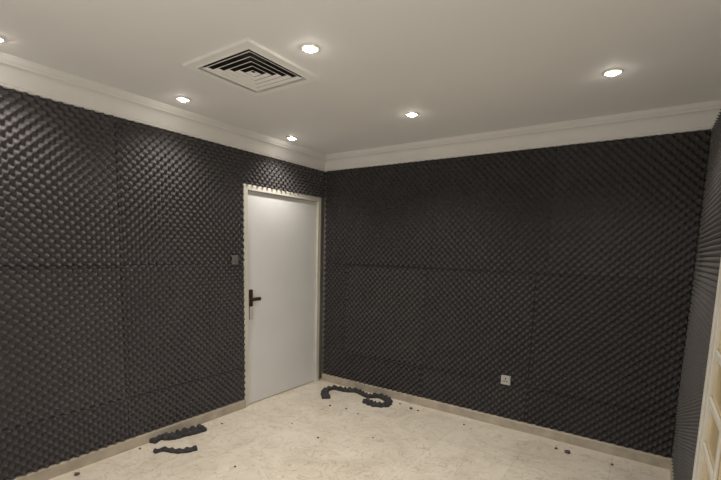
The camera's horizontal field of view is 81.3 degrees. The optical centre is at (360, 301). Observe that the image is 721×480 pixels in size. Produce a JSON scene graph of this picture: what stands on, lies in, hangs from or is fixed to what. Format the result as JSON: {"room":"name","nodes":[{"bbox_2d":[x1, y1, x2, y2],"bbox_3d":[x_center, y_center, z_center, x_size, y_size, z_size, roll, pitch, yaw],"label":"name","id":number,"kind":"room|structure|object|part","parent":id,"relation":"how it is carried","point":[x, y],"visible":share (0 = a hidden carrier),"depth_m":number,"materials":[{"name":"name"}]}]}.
{"room":"studio","nodes":[
{"label":"studio","id":0,"kind":"room"},
{"bbox_2d":[16,198,323,377],"bbox_3d":[-2.013,-0.138,2.828,0.150,2.565,5.256,6,8,35],"label":"wall","id":1,"kind":"structure","parent":0,"point":[322,199],"depth_m":4.92,"materials":[{"name":"paint"}]},
{"bbox_2d":[0,86,122,266],"bbox_3d":[-1.990,-0.727,2.548,0.056,1.020,0.998,6,8,35],"label":"panel","id":2,"kind":"object","parent":1,"relation":"attached to","point":[59,192],"visible":1,"depth_m":2.64,"materials":[{"name":"black plastic"}]},
{"bbox_2d":[0,398,128,479],"bbox_3d":[-2.034,0.919,2.748,0.057,0.313,0.998,6,8,35],"label":"panel","id":3,"kind":"object","parent":1,"relation":"attached to","point":[44,443],"visible":1,"depth_m":2.79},
{"bbox_2d":[0,265,128,432],"bbox_3d":[-2.019,0.272,2.671,0.052,0.988,0.998,6,8,35],"label":"panel","id":4,"kind":"object","parent":1,"relation":"attached to","point":[62,339],"visible":1,"depth_m":2.74,"materials":[{"name":"grey plastic"}]},
{"bbox_2d":[6,399,245,479],"bbox_3d":[-2.300,1.154,2.428,0.068,0.083,4.059,6,8,35],"label":"baseboard","id":5,"kind":"structure","parent":1,"relation":"attached to","point":[65,466],"depth_m":3.12,"materials":[{"name":"stone"}]},
{"bbox_2d":[0,52,325,171],"bbox_3d":[-1.852,-1.320,2.594,0.163,0.153,5.256,6,8,35],"label":"trim","id":6,"kind":"structure","parent":1,"relation":"attached to","point":[19,74],"depth_m":2.95,"materials":[{"name":"paint"}]},
{"bbox_2d":[115,117,244,264],"bbox_3d":[-1.390,-0.814,3.403,0.053,1.020,1.095,6,8,35],"label":"panel","id":7,"kind":"object","parent":1,"relation":"attached to","point":[181,196],"visible":0.99,"depth_m":3.31,"materials":[{"name":"black plastic"}]},
{"bbox_2d":[232,255,237,264],"bbox_3d":[-1.134,-0.378,3.801,0.013,0.082,0.068,6,8,35],"label":"light switch","id":8,"kind":"object","parent":7,"relation":"attached to","point":[234,257],"visible":1,"depth_m":3.79,"materials":[{"name":"grey plastic"}]},
{"bbox_2d":[121,264,244,397],"bbox_3d":[-1.415,0.184,3.523,0.057,0.988,1.095,6,8,35],"label":"panel","id":9,"kind":"object","parent":1,"relation":"attached to","point":[185,323],"visible":1,"depth_m":3.44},
{"bbox_2d":[127,368,245,437],"bbox_3d":[-1.434,0.832,3.603,0.054,0.313,1.095,6,8,35],"label":"panel","id":10,"kind":"object","parent":1,"relation":"attached to","point":[149,411],"visible":0.98,"depth_m":3.52,"materials":[{"name":"grey plastic"}]},
{"bbox_2d":[242,184,320,406],"bbox_3d":[-0.837,-0.077,4.433,0.206,2.120,1.093,6,8,35],"label":"door","id":11,"kind":"structure","parent":1,"relation":"in","point":[282,229],"depth_m":4.36,"materials":[{"name":"white wood"}]},
{"bbox_3d":[-1.057,0.026,4.049,0.008,0.290,0.046,6,8,35],"label":"handle plate","id":12,"kind":"part","parent":11,"relation":"part of","materials":[{"name":"brown metal"}]},
{"bbox_3d":[-1.013,-0.027,4.053,0.054,0.036,0.103,6,8,35],"label":"lever handle","id":13,"kind":"part","parent":11,"relation":"part of","materials":[{"name":"brown metal"}]},
{"bbox_2d":[242,151,324,197],"bbox_3d":[-0.737,-1.270,4.270,0.054,0.290,1.139,6,8,35],"label":"panel","id":14,"kind":"object","parent":1,"relation":"attached to","point":[259,170],"visible":0.98,"depth_m":4.19,"materials":[{"name":"black plastic"}]},
{"bbox_2d":[49,378,670,479],"bbox_3d":[-0.561,1.350,1.958,3.884,0.100,5.656,6,8,35],"label":"floor","id":15,"kind":"structure","parent":0,"point":[260,438],"depth_m":3.27,"materials":[{"name":"stone"}]},
{"bbox_2d":[153,445,196,453],"bbox_3d":[-1.398,1.115,3.166,0.320,0.029,0.095,0,7,-10],"label":"foam offcut","id":16,"kind":"object","parent":15,"relation":"on","point":[194,448],"visible":1,"depth_m":3.15,"materials":[{"name":"grey plastic"}]},
{"bbox_2d":[149,424,206,443],"bbox_3d":[-1.496,1.071,3.421,0.460,0.049,0.138,-4,9,-36],"label":"foam offcut","id":17,"kind":"object","parent":15,"relation":"on","point":[199,428],"visible":0.91,"depth_m":3.40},
{"bbox_2d":[321,385,392,407],"bbox_3d":[-0.043,0.988,4.439,0.817,0.045,0.404,4,7,20],"label":"foam offcut","id":18,"kind":"object","parent":15,"relation":"on","point":[388,401],"visible":1,"depth_m":4.42,"materials":[{"name":"grey plastic"}]},
{"bbox_2d":[0,0,720,154],"bbox_3d":[-0.490,-1.295,1.637,3.884,0.100,5.656,6,8,35],"label":"ceiling","id":19,"kind":"structure","parent":0,"point":[466,67],"depth_m":2.21,"materials":[{"name":"paint"}]},
{"bbox_2d":[176,97,189,101],"bbox_3d":[-1.247,-1.415,2.948,0.096,0.020,0.096,6,8,35],"label":"recessed light","id":20,"kind":"object","parent":19,"relation":"in","point":[182,99],"visible":1,"depth_m":2.93,"materials":[{"name":"white metal"}]},
{"bbox_2d":[182,38,320,96],"bbox_3d":[-0.623,-1.417,2.436,0.554,0.178,0.554,6,8,35],"label":"ceiling vent","id":21,"kind":"object","parent":19,"relation":"in","point":[246,65],"visible":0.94,"depth_m":2.51,"materials":[{"name":"white metal"}]},
{"bbox_2d":[301,43,318,52],"bbox_3d":[-0.259,-1.292,2.151,0.096,0.020,0.096,6,8,35],"label":"recessed light","id":22,"kind":"object","parent":19,"relation":"in","point":[309,48],"visible":1,"depth_m":2.14,"materials":[{"name":"white metal"}]},
{"bbox_2d":[406,112,417,116],"bbox_3d":[0.385,-1.394,3.136,0.096,0.020,0.096,6,8,35],"label":"recessed light","id":23,"kind":"object","parent":19,"relation":"in","point":[411,114],"visible":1,"depth_m":3.12,"materials":[{"name":"white metal"}]},
{"bbox_2d":[603,68,622,75],"bbox_3d":[1.404,-1.269,2.334,0.096,0.020,0.096,6,8,35],"label":"recessed light","id":24,"kind":"object","parent":19,"relation":"in","point":[611,72],"visible":1,"depth_m":2.32,"materials":[{"name":"white metal"}]},
{"bbox_2d":[321,131,712,455],"bbox_3d":[1.025,-0.198,4.000,3.784,2.565,0.150,6,8,35],"label":"wall","id":25,"kind":"structure","parent":0,"point":[708,152],"depth_m":3.10,"materials":[{"name":"paint"}]},
{"bbox_2d":[323,263,346,350],"bbox_3d":[-0.294,0.059,4.804,0.311,0.988,0.054,6,8,35],"label":"panel","id":26,"kind":"object","parent":25,"relation":"attached to","point":[335,276],"visible":0.99,"depth_m":4.80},
{"bbox_2d":[322,347,421,396],"bbox_3d":[0.085,0.750,4.607,1.281,0.313,0.057,6,8,35],"label":"panel","id":27,"kind":"object","parent":25,"relation":"attached to","point":[398,376],"visible":1,"depth_m":4.55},
{"bbox_2d":[324,160,435,267],"bbox_3d":[0.150,-0.893,4.393,1.331,1.020,0.056,6,8,35],"label":"panel","id":28,"kind":"object","parent":25,"relation":"attached to","point":[383,215],"visible":1,"depth_m":4.34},
{"bbox_2d":[344,264,426,365],"bbox_3d":[0.230,0.117,4.439,0.968,0.988,0.057,6,8,35],"label":"panel","id":29,"kind":"object","parent":25,"relation":"attached to","point":[385,306],"visible":0.99,"depth_m":4.41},
{"bbox_2d":[420,367,527,421],"bbox_3d":[1.028,0.855,3.955,1.018,0.313,0.054,6,8,35],"label":"panel","id":30,"kind":"object","parent":25,"relation":"attached to","point":[487,396],"visible":0.99,"depth_m":3.92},
{"bbox_2d":[421,268,535,386],"bbox_3d":[1.046,0.208,3.876,1.018,0.988,0.055,6,8,35],"label":"panel","id":31,"kind":"object","parent":25,"relation":"attached to","point":[477,324],"visible":1,"depth_m":3.84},
{"bbox_2d":[430,147,556,273],"bbox_3d":[1.126,-0.785,3.718,1.048,1.020,0.054,6,8,35],"label":"panel","id":32,"kind":"object","parent":25,"relation":"attached to","point":[492,212],"visible":1,"depth_m":3.68,"materials":[{"name":"black plastic"}]},
{"bbox_2d":[321,371,673,469],"bbox_3d":[0.929,1.042,4.061,3.484,0.083,0.068,6,8,35],"label":"baseboard","id":33,"kind":"structure","parent":25,"relation":"attached to","point":[649,458],"depth_m":3.70,"materials":[{"name":"painted wood"}]},
{"bbox_2d":[501,375,510,385],"bbox_3d":[1.308,0.697,3.755,0.082,0.082,0.076,6,8,35],"label":"wall socket","id":34,"kind":"object","parent":25,"relation":"attached to","point":[505,379],"visible":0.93,"depth_m":3.72,"materials":[{"name":"white plastic"}]},
{"bbox_2d":[324,100,720,172],"bbox_3d":[0.968,-1.382,3.727,3.484,0.153,0.163,6,8,35],"label":"trim","id":35,"kind":"structure","parent":25,"relation":"attached to","point":[693,117],"depth_m":3.34,"materials":[{"name":"paint"}]},
{"bbox_2d":[525,387,674,456],"bbox_3d":[1.870,0.949,3.373,1.033,0.313,0.052,6,8,35],"label":"panel","id":36,"kind":"object","parent":25,"relation":"attached to","point":[646,431],"visible":1,"depth_m":3.33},
{"bbox_2d":[527,274,691,415],"bbox_3d":[1.887,0.301,3.294,1.033,0.988,0.053,6,8,35],"label":"panel","id":37,"kind":"object","parent":25,"relation":"attached to","point":[612,340],"visible":1,"depth_m":3.25,"materials":[{"name":"black plastic"}]},
{"bbox_2d":[546,129,709,280],"bbox_3d":[1.947,-0.693,3.150,0.953,1.020,0.052,6,8,35],"label":"panel","id":38,"kind":"object","parent":25,"relation":"attached to","point":[625,208],"visible":1,"depth_m":3.12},
{"bbox_3d":[0.962,0.193,0.767,0.150,2.565,5.256,6,8,35],"label":"wall","id":39,"kind":"structure","parent":0,"visible":0},
{"bbox_2d":[670,461,673,479],"bbox_3d":[1.932,1.255,2.531,0.068,0.083,1.446,6,8,35],"label":"baseboard","id":40,"kind":"structure","parent":39,"relation":"attached to","point":[671,466],"depth_m":2.97,"materials":[{"name":"stone"}]},
{"bbox_2d":[671,422,686,479],"bbox_3d":[1.907,1.058,2.487,0.055,0.313,1.366,6,8,35],"label":"panel","id":41,"kind":"object","parent":39,"relation":"attached to","point":[678,469],"visible":0.6,"depth_m":2.72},
{"bbox_2d":[675,282,715,479],"bbox_3d":[1.923,0.410,2.409,0.058,0.988,1.366,6,8,35],"label":"panel","id":42,"kind":"object","parent":39,"relation":"attached to","point":[697,343],"visible":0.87,"depth_m":2.25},
{"bbox_2d":[692,260,720,479],"bbox_3d":[1.307,0.350,1.396,0.170,2.120,0.970,6,8,35],"label":"door","id":43,"kind":"structure","parent":39,"relation":"in","point":[707,462],"depth_m":1.74,"materials":[{"name":"white wood"}]},
{"bbox_3d":[1.256,0.335,1.430,0.006,1.820,0.774,6,8,35],"label":"glass pane","id":44,"kind":"part","parent":43,"relation":"part of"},
{"bbox_2d":[693,109,720,294],"bbox_3d":[1.952,-0.588,2.287,0.053,1.020,1.366,6,8,35],"label":"panel","id":45,"kind":"object","parent":39,"relation":"attached to","point":[708,267],"visible":0.98,"depth_m":2.38,"materials":[{"name":"black plastic"}]}
]}

